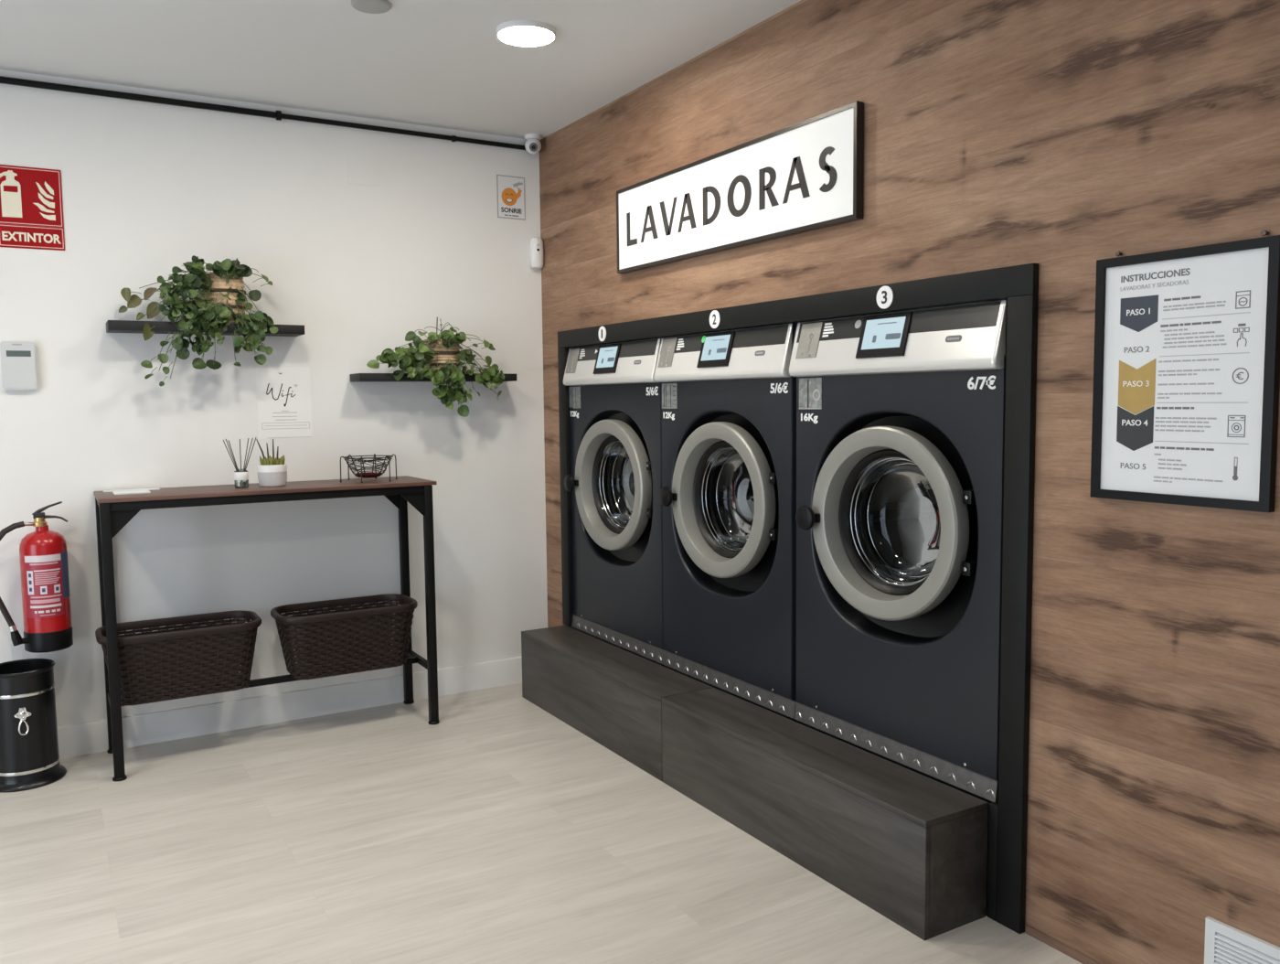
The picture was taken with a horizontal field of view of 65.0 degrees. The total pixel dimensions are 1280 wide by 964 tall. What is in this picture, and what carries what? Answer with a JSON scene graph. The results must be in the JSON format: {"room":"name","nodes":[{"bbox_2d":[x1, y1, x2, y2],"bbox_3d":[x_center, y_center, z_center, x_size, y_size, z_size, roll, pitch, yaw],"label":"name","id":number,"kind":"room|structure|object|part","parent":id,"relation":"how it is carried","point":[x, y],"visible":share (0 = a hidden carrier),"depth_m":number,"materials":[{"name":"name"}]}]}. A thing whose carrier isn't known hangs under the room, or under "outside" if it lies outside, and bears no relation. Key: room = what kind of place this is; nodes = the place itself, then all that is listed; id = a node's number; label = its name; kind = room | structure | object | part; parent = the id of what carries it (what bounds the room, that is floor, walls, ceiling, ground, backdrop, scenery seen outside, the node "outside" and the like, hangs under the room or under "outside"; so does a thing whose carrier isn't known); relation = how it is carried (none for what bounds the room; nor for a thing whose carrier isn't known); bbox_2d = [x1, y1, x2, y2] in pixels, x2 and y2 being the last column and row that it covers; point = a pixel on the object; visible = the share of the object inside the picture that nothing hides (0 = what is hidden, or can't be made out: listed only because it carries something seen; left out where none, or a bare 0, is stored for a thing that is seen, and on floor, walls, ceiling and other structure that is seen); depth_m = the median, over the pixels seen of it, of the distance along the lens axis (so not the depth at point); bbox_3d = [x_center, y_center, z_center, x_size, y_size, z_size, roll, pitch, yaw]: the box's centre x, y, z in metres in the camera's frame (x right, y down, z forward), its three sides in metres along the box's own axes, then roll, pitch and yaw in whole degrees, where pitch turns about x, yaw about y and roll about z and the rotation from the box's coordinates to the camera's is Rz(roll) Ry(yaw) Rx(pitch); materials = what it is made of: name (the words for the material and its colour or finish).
{"room":"laundry","nodes":[
{"label":"laundry","id":0,"kind":"room"},
{"bbox_2d":[234,468,248,488],"bbox_3d":[-1.570,-0.015,3.960,0.053,0.074,0.053,-3,5,-30],"label":"bottle","id":1,"kind":"object","parent":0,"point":[239,474],"depth_m":3.94,"materials":[{"name":"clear glass"}]},
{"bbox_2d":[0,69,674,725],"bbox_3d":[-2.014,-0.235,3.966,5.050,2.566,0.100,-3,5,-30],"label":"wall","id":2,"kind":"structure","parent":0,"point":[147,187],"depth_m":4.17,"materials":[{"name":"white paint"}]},
{"bbox_2d":[0,341,37,390],"bbox_3d":[-2.293,-0.429,3.711,0.111,0.178,0.028,-3,5,-30],"label":"alarm keypad","id":3,"kind":"object","parent":2,"relation":"attached to","point":[18,359],"visible":1,"depth_m":3.70,"materials":[{"name":"grey plastic"}]},
{"bbox_2d":[0,164,64,250],"bbox_3d":[-2.250,-1.010,3.707,0.212,0.296,0.004,-3,5,-30],"label":"sign","id":4,"kind":"object","parent":2,"relation":"attached to","point":[31,206],"visible":1,"depth_m":3.71,"materials":[{"name":"red plastic"}]},
{"bbox_2d":[0,501,73,652],"bbox_3d":[-2.222,0.350,3.686,0.167,0.546,0.244,1,5,18],"label":"fire extinguisher","id":5,"kind":"object","parent":2,"relation":"attached to","point":[43,552],"visible":1,"depth_m":3.67,"materials":[{"name":"red metal"}]},
{"bbox_2d":[24,553,61,613],"bbox_3d":[-2.175,0.371,3.668,0.113,0.211,0.025,-3,5,-27],"label":"print","id":6,"kind":"object","parent":5,"relation":"attached to","point":[42,570],"depth_m":3.66},
{"bbox_3d":[-2.204,0.357,3.725,0.153,0.394,0.153,-3,5,-30],"label":"tank","id":7,"kind":"part","parent":5,"relation":"part of","materials":[{"name":"red metal"}]},
{"bbox_3d":[-2.183,0.113,3.719,0.114,0.080,0.020,-3,5,-30],"label":"lever","id":8,"kind":"part","parent":5,"relation":"part of","materials":[{"name":"black metal"}]},
{"bbox_2d":[106,320,304,336],"bbox_3d":[-1.706,-0.605,3.970,0.707,0.037,0.160,-3,5,-30],"label":"floating shelf","id":9,"kind":"object","parent":2,"relation":"attached to","point":[112,325],"visible":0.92,"depth_m":3.83,"materials":[{"name":"black wood"}]},
{"bbox_2d":[118,255,278,385],"bbox_3d":[-1.715,-0.623,3.916,0.562,0.499,0.248,-3,5,-30],"label":"potted plant","id":10,"kind":"object","parent":9,"relation":"on","point":[223,293],"visible":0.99,"depth_m":3.86,"materials":[{"name":"green plant"}]},
{"bbox_3d":[-1.650,-0.723,3.991,0.158,0.195,0.158,-3,5,-30],"label":"woven pot","id":11,"kind":"part","parent":10,"relation":"part of","materials":[{"name":"beige wood"}]},
{"bbox_2d":[0,75,540,151],"bbox_3d":[-2.266,-1.453,3.650,4.178,0.037,0.038,-3,5,-30],"label":"conduit","id":12,"kind":"object","parent":2,"relation":"attached to","point":[277,114],"visible":0.94,"depth_m":4.01,"materials":[{"name":"black metal"}]},
{"bbox_2d":[256,366,312,438],"bbox_3d":[-1.489,-0.332,4.211,0.217,0.296,0.002,-3,5,-30],"label":"sheet","id":13,"kind":"object","parent":2,"relation":"attached to","point":[283,393],"visible":1,"depth_m":4.21,"materials":[{"name":"paper"}]},
{"bbox_2d":[57,656,522,758],"bbox_3d":[-2.251,1.002,3.852,4.200,0.123,0.014,-3,5,-30],"label":"baseboard","id":14,"kind":"structure","parent":2,"relation":"attached to","point":[90,737],"depth_m":4.26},
{"bbox_2d":[349,373,517,381],"bbox_3d":[-0.906,-0.463,4.455,0.714,0.033,0.160,-3,5,-30],"label":"floating shelf","id":15,"kind":"object","parent":2,"relation":"attached to","point":[356,377],"visible":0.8,"depth_m":4.28,"materials":[{"name":"black wood"}]},
{"bbox_2d":[366,317,504,416],"bbox_3d":[-0.894,-0.505,4.415,0.598,0.439,0.240,-3,5,-30],"label":"potted plant","id":16,"kind":"object","parent":15,"relation":"on","point":[438,358],"visible":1,"depth_m":4.37,"materials":[{"name":"green plant"}]},
{"bbox_3d":[-0.880,-0.555,4.462,0.162,0.150,0.162,-3,5,-30],"label":"woven pot","id":17,"kind":"part","parent":16,"relation":"part of","materials":[{"name":"beige wood"}]},
{"bbox_2d":[496,174,525,220],"bbox_3d":[-0.598,-1.320,4.665,0.141,0.195,0.004,-3,5,-30],"label":"notice","id":18,"kind":"object","parent":2,"relation":"attached to","point":[510,190],"visible":1,"depth_m":4.66,"materials":[{"name":"white paper"}]},
{"bbox_2d":[529,237,543,268],"bbox_3d":[-0.485,-1.073,4.718,0.068,0.142,0.058,-3,5,-30],"label":"detector","id":19,"kind":"object","parent":2,"relation":"attached to","point":[536,244],"visible":1,"depth_m":4.70,"materials":[{"name":"white plastic"}]},
{"bbox_2d":[0,0,800,139],"bbox_3d":[-0.168,-1.328,0.726,5.050,0.100,7.400,-3,5,-30],"label":"ceiling","id":20,"kind":"structure","parent":0,"point":[434,63],"depth_m":3.47,"materials":[{"name":"white paint"}]},
{"bbox_2d":[351,0,391,13],"bbox_3d":[-0.822,-1.456,3.075,0.120,0.014,0.120,-3,5,-30],"label":"smoke detector","id":21,"kind":"object","parent":20,"relation":"attached to","point":[369,6],"visible":1,"depth_m":3.06,"materials":[{"name":"grey plastic"}]},
{"bbox_2d":[495,20,555,46],"bbox_3d":[-0.376,-1.477,3.317,0.197,0.020,0.197,-3,5,-30],"label":"recessed light","id":22,"kind":"object","parent":20,"relation":"in","point":[519,33],"visible":1,"depth_m":3.29,"materials":[{"name":"white plastic"}]},
{"bbox_2d":[498,26,554,45],"bbox_3d":[-0.376,-1.475,3.317,0.183,0.016,0.183,-3,5,-30],"label":"diffuser","id":23,"kind":"object","parent":22,"relation":"attached to","point":[514,36],"depth_m":3.31,"materials":[{"name":"white plastic"}]},
{"bbox_2d":[524,133,541,154],"bbox_3d":[-0.491,-1.552,4.628,0.076,0.083,0.082,-3,5,-30],"label":"security camera","id":24,"kind":"object","parent":20,"relation":"attached to","point":[533,145],"visible":1,"depth_m":4.60,"materials":[{"name":"white plastic"}]},
{"bbox_2d":[0,682,1082,963],"bbox_3d":[-0.138,1.329,0.944,5.050,0.100,7.400,-3,5,-30],"label":"floor","id":25,"kind":"structure","parent":0,"point":[497,830],"depth_m":2.96,"materials":[{"name":"laminate"}]},
{"bbox_2d":[0,658,66,792],"bbox_3d":[-2.234,0.872,3.639,0.257,0.418,0.257,-3,5,-30],"label":"waste bin","id":26,"kind":"object","parent":25,"relation":"on","point":[29,756],"visible":1,"depth_m":3.56,"materials":[{"name":"black metal"}]},
{"bbox_3d":[-2.175,0.865,3.546,0.034,0.059,0.007,-3,5,-29],"label":"ring handle","id":27,"kind":"part","parent":26,"relation":"part of","materials":[{"name":"silver metal"}]},
{"bbox_2d":[93,475,439,781],"bbox_3d":[-1.467,0.526,4.053,1.240,1.022,0.394,-3,5,-30],"label":"console table","id":28,"kind":"object","parent":25,"relation":"on","point":[113,512],"visible":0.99,"depth_m":3.90,"materials":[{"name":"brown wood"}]},
{"bbox_3d":[-2.065,0.548,3.894,0.034,0.997,0.034,-3,5,-30],"label":"leg","id":29,"kind":"part","parent":28,"relation":"part of","materials":[{"name":"black metal"}]},
{"bbox_3d":[-1.892,0.570,3.603,0.034,0.997,0.034,-3,5,-30],"label":"leg","id":30,"kind":"part","parent":28,"relation":"part of","materials":[{"name":"black metal"}]},
{"bbox_2d":[102,487,159,491],"bbox_3d":[-1.969,0.031,3.893,0.195,0.002,0.065,-3,5,-30],"label":"leaflet","id":31,"kind":"object","parent":28,"relation":"on","point":[156,487],"visible":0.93,"depth_m":3.89,"materials":[{"name":"white paper"}]},
{"bbox_2d":[112,489,150,494],"bbox_3d":[-1.903,0.038,3.760,0.120,0.007,0.102,-3,5,-30],"label":"card stack","id":32,"kind":"object","parent":28,"relation":"on","point":[143,491],"visible":1,"depth_m":3.74,"materials":[{"name":"white paper"}]},
{"bbox_2d":[95,609,261,705],"bbox_3d":[-1.766,0.676,3.874,0.573,0.266,0.305,-3,5,-30],"label":"storage basket","id":33,"kind":"object","parent":28,"relation":"attached to","point":[162,665],"visible":0.87,"depth_m":3.80,"materials":[{"name":"brown wicker"}]},
{"bbox_2d":[223,437,255,488],"bbox_3d":[-1.573,-0.076,3.954,0.127,0.197,0.055,-3,5,-30],"label":"reed diffuser","id":34,"kind":"object","parent":28,"relation":"on","point":[239,474],"visible":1,"depth_m":3.95,"materials":[{"name":"clear glass"}]},
{"bbox_3d":[-1.389,0.059,3.863,1.148,0.031,0.022,-3,5,-30],"label":"apron rail","id":35,"kind":"part","parent":28,"relation":"part of","materials":[{"name":"black metal"}]},
{"bbox_2d":[256,438,287,486],"bbox_3d":[-1.471,-0.079,4.015,0.115,0.189,0.114,-3,5,-30],"label":"succulent pot","id":36,"kind":"object","parent":28,"relation":"on","point":[272,471],"visible":1,"depth_m":3.98,"materials":[{"name":"grey ceramic"}]},
{"bbox_3d":[-1.470,-0.014,4.020,0.111,0.060,0.111,-3,5,-30],"label":"pot","id":37,"kind":"part","parent":36,"relation":"part of","materials":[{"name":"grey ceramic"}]},
{"bbox_2d":[270,593,417,679],"bbox_3d":[-1.225,0.644,4.193,0.573,0.266,0.305,-3,5,-30],"label":"storage basket","id":38,"kind":"object","parent":28,"relation":"attached to","point":[329,643],"visible":1,"depth_m":4.10,"materials":[{"name":"brown wicker"}]},
{"bbox_2d":[340,453,397,482],"bbox_3d":[-1.143,-0.060,4.234,0.245,0.108,0.213,-3,5,-30],"label":"wire bowl","id":39,"kind":"object","parent":28,"relation":"on","point":[368,474],"visible":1,"depth_m":4.19,"materials":[{"name":"black metal"}]},
{"bbox_3d":[-1.212,-0.056,4.193,0.084,0.108,0.009,-3,5,-30],"label":"leg","id":40,"kind":"part","parent":39,"relation":"part of","materials":[{"name":"black metal"}]},
{"bbox_3d":[-1.213,-0.062,4.275,0.083,0.108,0.009,2,5,28],"label":"leg","id":41,"kind":"part","parent":39,"relation":"part of","materials":[{"name":"black metal"}]},
{"bbox_3d":[-1.143,-0.053,4.154,0.009,0.108,0.083,-1,5,-2],"label":"leg","id":42,"kind":"part","parent":39,"relation":"part of","materials":[{"name":"black metal"}]},
{"bbox_3d":[-1.143,-0.028,4.237,0.116,0.018,0.116,-3,5,-30],"label":"dish","id":43,"kind":"part","parent":39,"relation":"part of","materials":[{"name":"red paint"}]},
{"bbox_3d":[-1.073,-0.057,4.194,0.083,0.108,0.009,2,5,28],"label":"leg","id":44,"kind":"part","parent":39,"relation":"part of","materials":[{"name":"black metal"}]},
{"bbox_3d":[-1.073,-0.064,4.275,0.084,0.108,0.009,-3,5,-30],"label":"leg","id":45,"kind":"part","parent":39,"relation":"part of","materials":[{"name":"black metal"}]},
{"bbox_3d":[-1.049,0.488,4.494,0.034,0.997,0.034,-3,5,-30],"label":"leg","id":46,"kind":"part","parent":28,"relation":"part of","materials":[{"name":"black metal"}]},
{"bbox_3d":[-0.875,0.510,4.202,0.034,0.997,0.034,-3,5,-30],"label":"leg","id":47,"kind":"part","parent":28,"relation":"part of","materials":[{"name":"black metal"}]},
{"bbox_2d":[563,338,663,666],"bbox_3d":[0.085,0.197,4.410,0.633,1.586,0.788,-3,5,-30],"label":"washing machine","id":48,"kind":"object","parent":25,"relation":"on","point":[614,480],"visible":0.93,"depth_m":4.28,"materials":[{"name":"black metal"}]},
{"bbox_3d":[-0.304,0.004,4.478,0.051,0.077,0.077,-3,5,-30],"label":"knob","id":49,"kind":"part","parent":48,"relation":"part of","materials":[{"name":"black plastic"}]},
{"bbox_3d":[-0.301,-0.542,4.503,0.032,0.108,0.094,-3,5,-30],"label":"coin plate","id":50,"kind":"part","parent":48,"relation":"part of","materials":[{"name":"metal"}]},
{"bbox_3d":[-0.293,-0.380,4.531,0.002,0.097,0.108,-3,5,-30],"label":"data plate","id":51,"kind":"part","parent":48,"relation":"part of","materials":[{"name":"metal"}]},
{"bbox_2d":[579,349,585,358],"bbox_3d":[-0.253,-0.566,4.434,0.012,0.042,0.048,-3,5,-30],"label":"print","id":52,"kind":"object","parent":48,"relation":"attached to","point":[581,351],"depth_m":4.44},
{"bbox_3d":[-0.137,-0.496,4.226,0.040,0.170,0.782,-3,5,-30],"label":"control panel","id":53,"kind":"part","parent":48,"relation":"part of","materials":[{"name":"silver metal"}]},
{"bbox_3d":[-0.118,0.013,4.276,0.065,0.557,0.557,-4,6,-33],"label":"door","id":54,"kind":"part","parent":48,"relation":"part of","materials":[{"name":"grey plastic"}]},
{"bbox_2d":[521,625,713,780],"bbox_3d":[-0.136,0.865,4.127,0.224,0.306,1.209,-3,5,-30],"label":"plinth","id":55,"kind":"object","parent":25,"relation":"on","point":[612,695],"visible":0.83,"depth_m":3.98,"materials":[{"name":"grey wood"}]},
{"bbox_2d":[654,323,796,721],"bbox_3d":[0.494,0.248,3.729,0.625,1.586,0.794,-3,5,-30],"label":"washing machine","id":56,"kind":"object","parent":25,"relation":"on","point":[728,492],"visible":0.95,"depth_m":3.58,"materials":[{"name":"black metal"}]},
{"bbox_3d":[0.105,-0.491,3.821,0.032,0.108,0.094,-3,5,-30],"label":"coin plate","id":57,"kind":"part","parent":56,"relation":"part of","materials":[{"name":"metal"}]},
{"bbox_3d":[0.107,0.055,3.800,0.051,0.077,0.077,-3,5,-30],"label":"knob","id":58,"kind":"part","parent":56,"relation":"part of","materials":[{"name":"black plastic"}]},
{"bbox_3d":[0.113,-0.329,3.848,0.002,0.097,0.108,-3,5,-30],"label":"data plate","id":59,"kind":"part","parent":56,"relation":"part of","materials":[{"name":"metal"}]},
{"bbox_2d":[676,338,683,350],"bbox_3d":[0.153,-0.514,3.751,0.012,0.042,0.048,-3,5,-30],"label":"print","id":60,"kind":"object","parent":56,"relation":"attached to","point":[679,341],"depth_m":3.76},
{"bbox_3d":[0.269,-0.445,3.543,0.040,0.170,0.788,-3,5,-30],"label":"control panel","id":61,"kind":"part","parent":56,"relation":"part of","materials":[{"name":"silver metal"}]},
{"bbox_3d":[0.291,0.064,3.595,0.065,0.557,0.557,-4,6,-32],"label":"door","id":62,"kind":"part","parent":56,"relation":"part of","materials":[{"name":"grey plastic"}]},
{"bbox_2d":[557,263,1038,933],"bbox_3d":[0.296,0.224,3.570,0.025,1.664,2.578,-3,5,-30],"label":"surround","id":63,"kind":"object","parent":25,"relation":"on","point":[1008,818],"visible":0.98,"depth_m":2.53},
{"bbox_2d":[571,614,796,718],"bbox_3d":[0.097,0.693,3.970,0.009,0.056,1.607,-3,5,-30],"label":"metal strip","id":64,"kind":"object","parent":63,"relation":"attached to","point":[776,702],"visible":1,"depth_m":3.79,"materials":[{"name":"metal"}]},
{"bbox_2d":[661,687,988,939],"bbox_3d":[0.488,0.944,3.076,0.224,0.306,1.234,-3,5,-30],"label":"plinth","id":65,"kind":"object","parent":25,"relation":"on","point":[910,846],"visible":1,"depth_m":2.81,"materials":[{"name":"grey wood"}]},
{"bbox_2d":[789,299,1006,910],"bbox_3d":[0.908,0.302,3.019,0.639,1.586,0.810,-3,5,-30],"label":"washing machine","id":66,"kind":"object","parent":25,"relation":"on","point":[901,415],"visible":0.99,"depth_m":2.86,"materials":[{"name":"black metal"}]},
{"bbox_3d":[0.516,0.109,3.086,0.052,0.077,0.077,-3,5,-30],"label":"knob","id":67,"kind":"part","parent":66,"relation":"part of","materials":[{"name":"black plastic"}]},
{"bbox_3d":[0.524,-0.438,3.115,0.032,0.108,0.094,-3,5,-30],"label":"coin plate","id":68,"kind":"part","parent":66,"relation":"part of","materials":[{"name":"metal"}]},
{"bbox_3d":[0.532,-0.276,3.142,0.002,0.097,0.108,-3,5,-30],"label":"data plate","id":69,"kind":"part","parent":66,"relation":"part of","materials":[{"name":"metal"}]},
{"bbox_2d":[821,322,833,337],"bbox_3d":[0.573,-0.461,3.045,0.012,0.042,0.048,-3,5,-30],"label":"print","id":70,"kind":"object","parent":66,"relation":"attached to","point":[827,328],"depth_m":3.05},
{"bbox_3d":[0.705,0.117,2.885,0.065,0.557,0.557,-4,6,-33],"label":"door","id":71,"kind":"part","parent":66,"relation":"part of","materials":[{"name":"grey plastic"}]},
{"bbox_2d":[794,702,998,802],"bbox_3d":[0.713,0.771,2.932,0.009,0.056,0.805,-3,5,-30],"label":"metal strip","id":72,"kind":"object","parent":66,"relation":"attached to","point":[977,784],"visible":1,"depth_m":2.87,"materials":[{"name":"metal"}]},
{"bbox_3d":[0.688,-0.392,2.837,0.040,0.170,0.804,-3,5,-30],"label":"control panel","id":73,"kind":"part","parent":66,"relation":"part of","materials":[{"name":"silver metal"}]},
{"bbox_2d":[674,298,1007,355],"bbox_3d":[2.037,-0.134,2.184,0.100,2.566,7.300,-3,5,-30],"label":"wall","id":74,"kind":"structure","parent":0,"point":[794,324],"depth_m":4.05,"materials":[{"name":"black paint"}]},
{"bbox_2d":[539,0,1279,963],"bbox_3d":[1.383,-0.090,1.740,0.020,2.566,7.200,-3,5,-30],"label":"wall","id":75,"kind":"structure","parent":0,"point":[1063,137],"depth_m":2.35,"materials":[{"name":"brown wood"}]},
{"bbox_2d":[616,100,863,273],"bbox_3d":[0.275,-0.971,3.480,0.031,0.338,1.400,-3,5,-30],"label":"wall sign","id":76,"kind":"object","parent":75,"relation":"attached to","point":[805,176],"visible":1,"depth_m":3.31,"materials":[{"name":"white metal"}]},
{"bbox_2d":[1025,924,1101,963],"bbox_3d":[2.097,1.268,0.641,0.004,0.022,4.410,-3,5,-30],"label":"baseboard","id":77,"kind":"structure","parent":75,"relation":"attached to","point":[1036,933],"depth_m":2.45,"materials":[{"name":"brown wood"}]},
{"bbox_2d":[1090,229,1279,511],"bbox_3d":[1.133,-0.226,2.109,0.022,0.547,0.389,-3,5,-30],"label":"poster","id":78,"kind":"object","parent":75,"relation":"attached to","point":[1187,354],"visible":1,"depth_m":2.09,"materials":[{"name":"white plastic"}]},
{"bbox_2d":[1204,916,1279,963],"bbox_3d":[1.280,1.030,1.996,0.010,0.202,0.318,-3,5,-30],"label":"air vent","id":79,"kind":"object","parent":75,"relation":"in","point":[1224,944],"visible":1,"depth_m":2.08,"materials":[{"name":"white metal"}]}
]}

